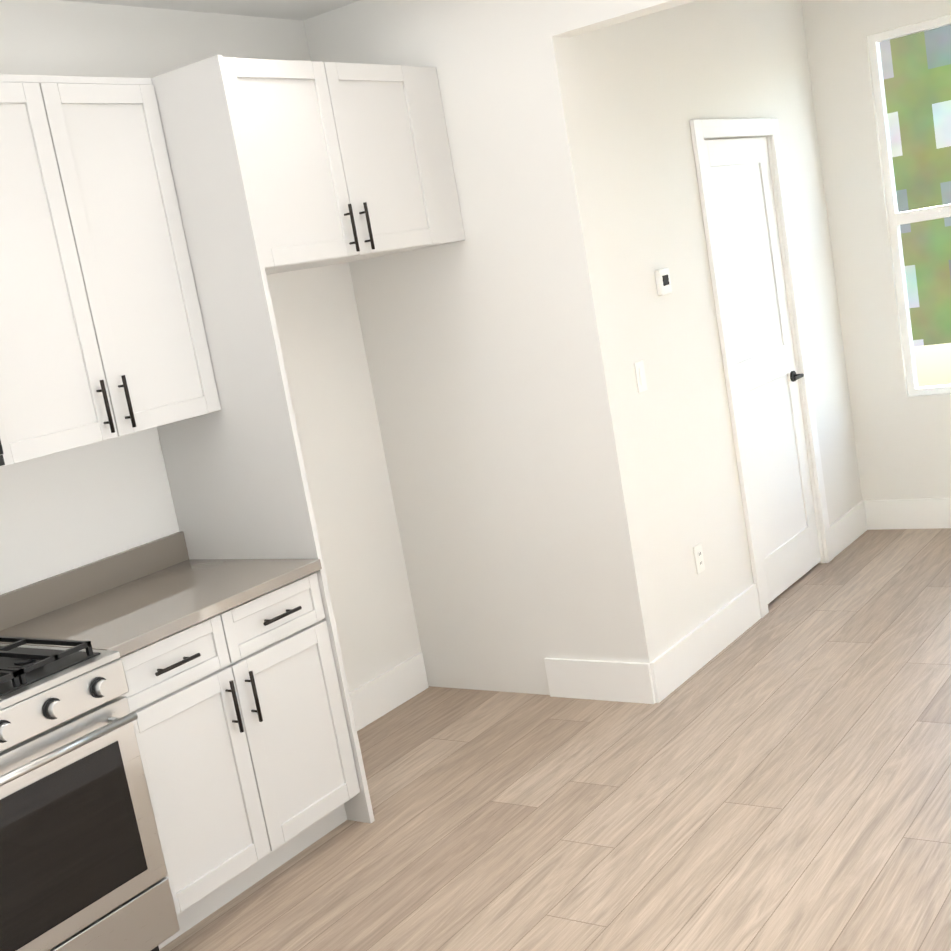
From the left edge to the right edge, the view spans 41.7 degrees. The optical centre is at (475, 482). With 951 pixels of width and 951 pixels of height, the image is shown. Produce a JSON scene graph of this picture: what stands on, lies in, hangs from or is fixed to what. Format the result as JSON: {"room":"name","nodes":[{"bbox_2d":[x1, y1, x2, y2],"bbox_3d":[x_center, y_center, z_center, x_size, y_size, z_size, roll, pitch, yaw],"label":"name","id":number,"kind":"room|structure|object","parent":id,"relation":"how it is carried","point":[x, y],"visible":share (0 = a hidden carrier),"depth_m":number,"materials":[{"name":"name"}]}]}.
{"room":"kitchen","nodes":[
{"label":"kitchen","id":0,"kind":"room"},
{"bbox_2d":[62,0,358,19],"bbox_3d":[-0.577,-1.346,1.729,4.550,0.100,10.800,-3,12,36],"label":"ceiling","id":1,"kind":"structure","parent":0,"point":[295,9],"depth_m":4.58,"materials":[{"name":"white paint"}]},
{"bbox_2d":[0,0,421,691],"bbox_3d":[-2.672,0.434,2.197,0.120,2.800,7.920,-3,12,36],"label":"wall","id":2,"kind":"structure","parent":0,"point":[66,510],"depth_m":4.68,"materials":[{"name":"white paint"}]},
{"bbox_2d":[0,440,4,465],"bbox_3d":[-1.655,-0.153,3.140,0.447,0.414,0.748,-3,12,36],"label":"microwave","id":3,"kind":"object","parent":2,"relation":"attached to","point":[2,462],"visible":1,"depth_m":3.36,"materials":[{"name":"silver metal"}]},
{"bbox_2d":[0,74,220,467],"bbox_3d":[-1.312,-0.635,3.731,0.338,1.060,0.908,-3,12,36],"label":"upper cabinet","id":4,"kind":"object","parent":2,"relation":"attached to","point":[102,335],"depth_m":3.69,"materials":[{"name":"white wood"}]},
{"bbox_2d":[223,57,447,274],"bbox_3d":[-0.695,-1.069,4.363,0.618,0.640,0.950,-3,12,36],"label":"upper cabinet","id":5,"kind":"object","parent":2,"relation":"attached to","point":[340,168],"depth_m":4.16,"materials":[{"name":"white wood"}]},
{"bbox_2d":[349,652,428,730],"bbox_3d":[-0.530,0.940,4.968,0.014,0.160,1.086,-3,12,36],"label":"baseboard","id":6,"kind":"structure","parent":2,"relation":"attached to","point":[382,694],"depth_m":5.19,"materials":[{"name":"white wood"}]},
{"bbox_2d":[303,0,695,694],"bbox_3d":[1.180,-0.565,4.070,3.950,2.800,0.120,-3,12,36],"label":"wall","id":7,"kind":"structure","parent":0,"point":[489,340],"depth_m":4.78,"materials":[{"name":"white paint"}]},
{"bbox_2d":[544,658,648,703],"bbox_3d":[0.469,0.776,4.897,0.440,0.160,0.014,-3,12,36],"label":"baseboard","id":8,"kind":"structure","parent":7,"relation":"attached to","point":[567,678],"depth_m":4.88,"materials":[{"name":"white wood"}]},
{"bbox_2d":[159,528,950,950],"bbox_3d":[-0.086,1.450,2.211,4.550,0.060,10.800,-3,12,36],"label":"floor","id":9,"kind":"structure","parent":0,"point":[777,778],"depth_m":3.90,"materials":[{"name":"brown wood"}]},
{"bbox_2d":[0,636,179,950],"bbox_3d":[-1.353,0.855,3.224,0.754,1.190,0.754,-3,12,36],"label":"range","id":10,"kind":"object","parent":9,"relation":"on","point":[82,865],"visible":1,"depth_m":3.17,"materials":[{"name":"silver metal"}]},
{"bbox_2d":[122,571,371,949],"bbox_3d":[-0.924,0.818,3.925,0.618,0.880,0.850,-3,12,36],"label":"base cabinet","id":11,"kind":"object","parent":9,"relation":"on","point":[212,621],"depth_m":3.73,"materials":[{"name":"white wood"}]},
{"bbox_2d":[0,559,323,658],"bbox_3d":[-0.992,0.373,3.841,0.643,0.035,0.850,-3,12,36],"label":"countertop","id":12,"kind":"structure","parent":11,"relation":"on","point":[127,617],"depth_m":3.78,"materials":[{"name":"grey stone"}]},
{"bbox_2d":[570,0,861,651],"bbox_3d":[1.171,-0.837,5.656,0.140,2.800,2.500,-3,12,36],"label":"wall","id":13,"kind":"structure","parent":0,"point":[650,86],"depth_m":5.13,"materials":[{"name":"white paint"}]},
{"bbox_2d":[634,360,646,392],"bbox_3d":[0.632,-0.404,4.766,0.010,0.116,0.070,-3,12,36],"label":"light switch","id":14,"kind":"object","parent":13,"relation":"attached to","point":[640,376],"visible":1,"depth_m":4.76,"materials":[{"name":"white plastic"}]},
{"bbox_2d":[655,268,671,295],"bbox_3d":[0.743,-0.791,4.932,0.022,0.100,0.090,-3,12,36],"label":"thermostat","id":15,"kind":"object","parent":13,"relation":"attached to","point":[663,281],"visible":0.98,"depth_m":4.91,"materials":[{"name":"white plastic"}]},
{"bbox_2d":[693,543,704,573],"bbox_3d":[0.916,0.312,5.105,0.010,0.116,0.070,-3,12,36],"label":"outlet","id":16,"kind":"object","parent":13,"relation":"attached to","point":[699,558],"visible":1,"depth_m":5.10,"materials":[{"name":"white plastic"}]},
{"bbox_2d":[641,584,760,703],"bbox_3d":[0.961,0.648,5.142,0.015,0.160,1.018,-3,12,36],"label":"baseboard","id":17,"kind":"structure","parent":13,"relation":"attached to","point":[663,675],"depth_m":5.06,"materials":[{"name":"white wood"}]},
{"bbox_2d":[690,118,833,617],"bbox_3d":[1.306,-0.558,5.769,0.160,2.175,0.930,-3,12,36],"label":"hall door","id":18,"kind":"structure","parent":13,"relation":"in","point":[740,198],"depth_m":5.78,"materials":[{"name":"white wood"}]},
{"bbox_2d":[830,500,868,556],"bbox_3d":[1.928,0.246,6.485,0.014,0.160,0.524,-3,12,36],"label":"baseboard","id":19,"kind":"structure","parent":13,"relation":"attached to","point":[846,529],"depth_m":6.50,"materials":[{"name":"white wood"}]},
{"bbox_2d":[801,0,950,499],"bbox_3d":[2.744,-1.162,5.935,2.090,2.800,0.120,-3,12,36],"label":"wall","id":20,"kind":"structure","parent":0,"point":[903,442],"depth_m":6.40,"materials":[{"name":"white paint"}]},
{"bbox_2d":[865,498,950,529],"bbox_3d":[2.923,0.136,6.109,2.070,0.160,0.014,-3,12,36],"label":"baseboard","id":21,"kind":"structure","parent":20,"relation":"attached to","point":[924,513],"depth_m":6.57,"materials":[{"name":"white wood"}]},
{"bbox_2d":[868,15,950,395],"bbox_3d":[2.548,-1.353,6.020,1.092,1.810,0.060,-3,12,36],"label":"window","id":22,"kind":"structure","parent":20,"relation":"in","point":[896,219],"depth_m":6.27,"materials":[{"name":"white"}]},
{"label":"outside","id":23,"kind":"structure","parent":0,"visible":0},
{"bbox_2d":[879,25,950,346],"bbox_3d":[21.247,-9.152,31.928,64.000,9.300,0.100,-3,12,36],"label":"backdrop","id":24,"kind":"structure","parent":23,"point":[916,68],"depth_m":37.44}
]}

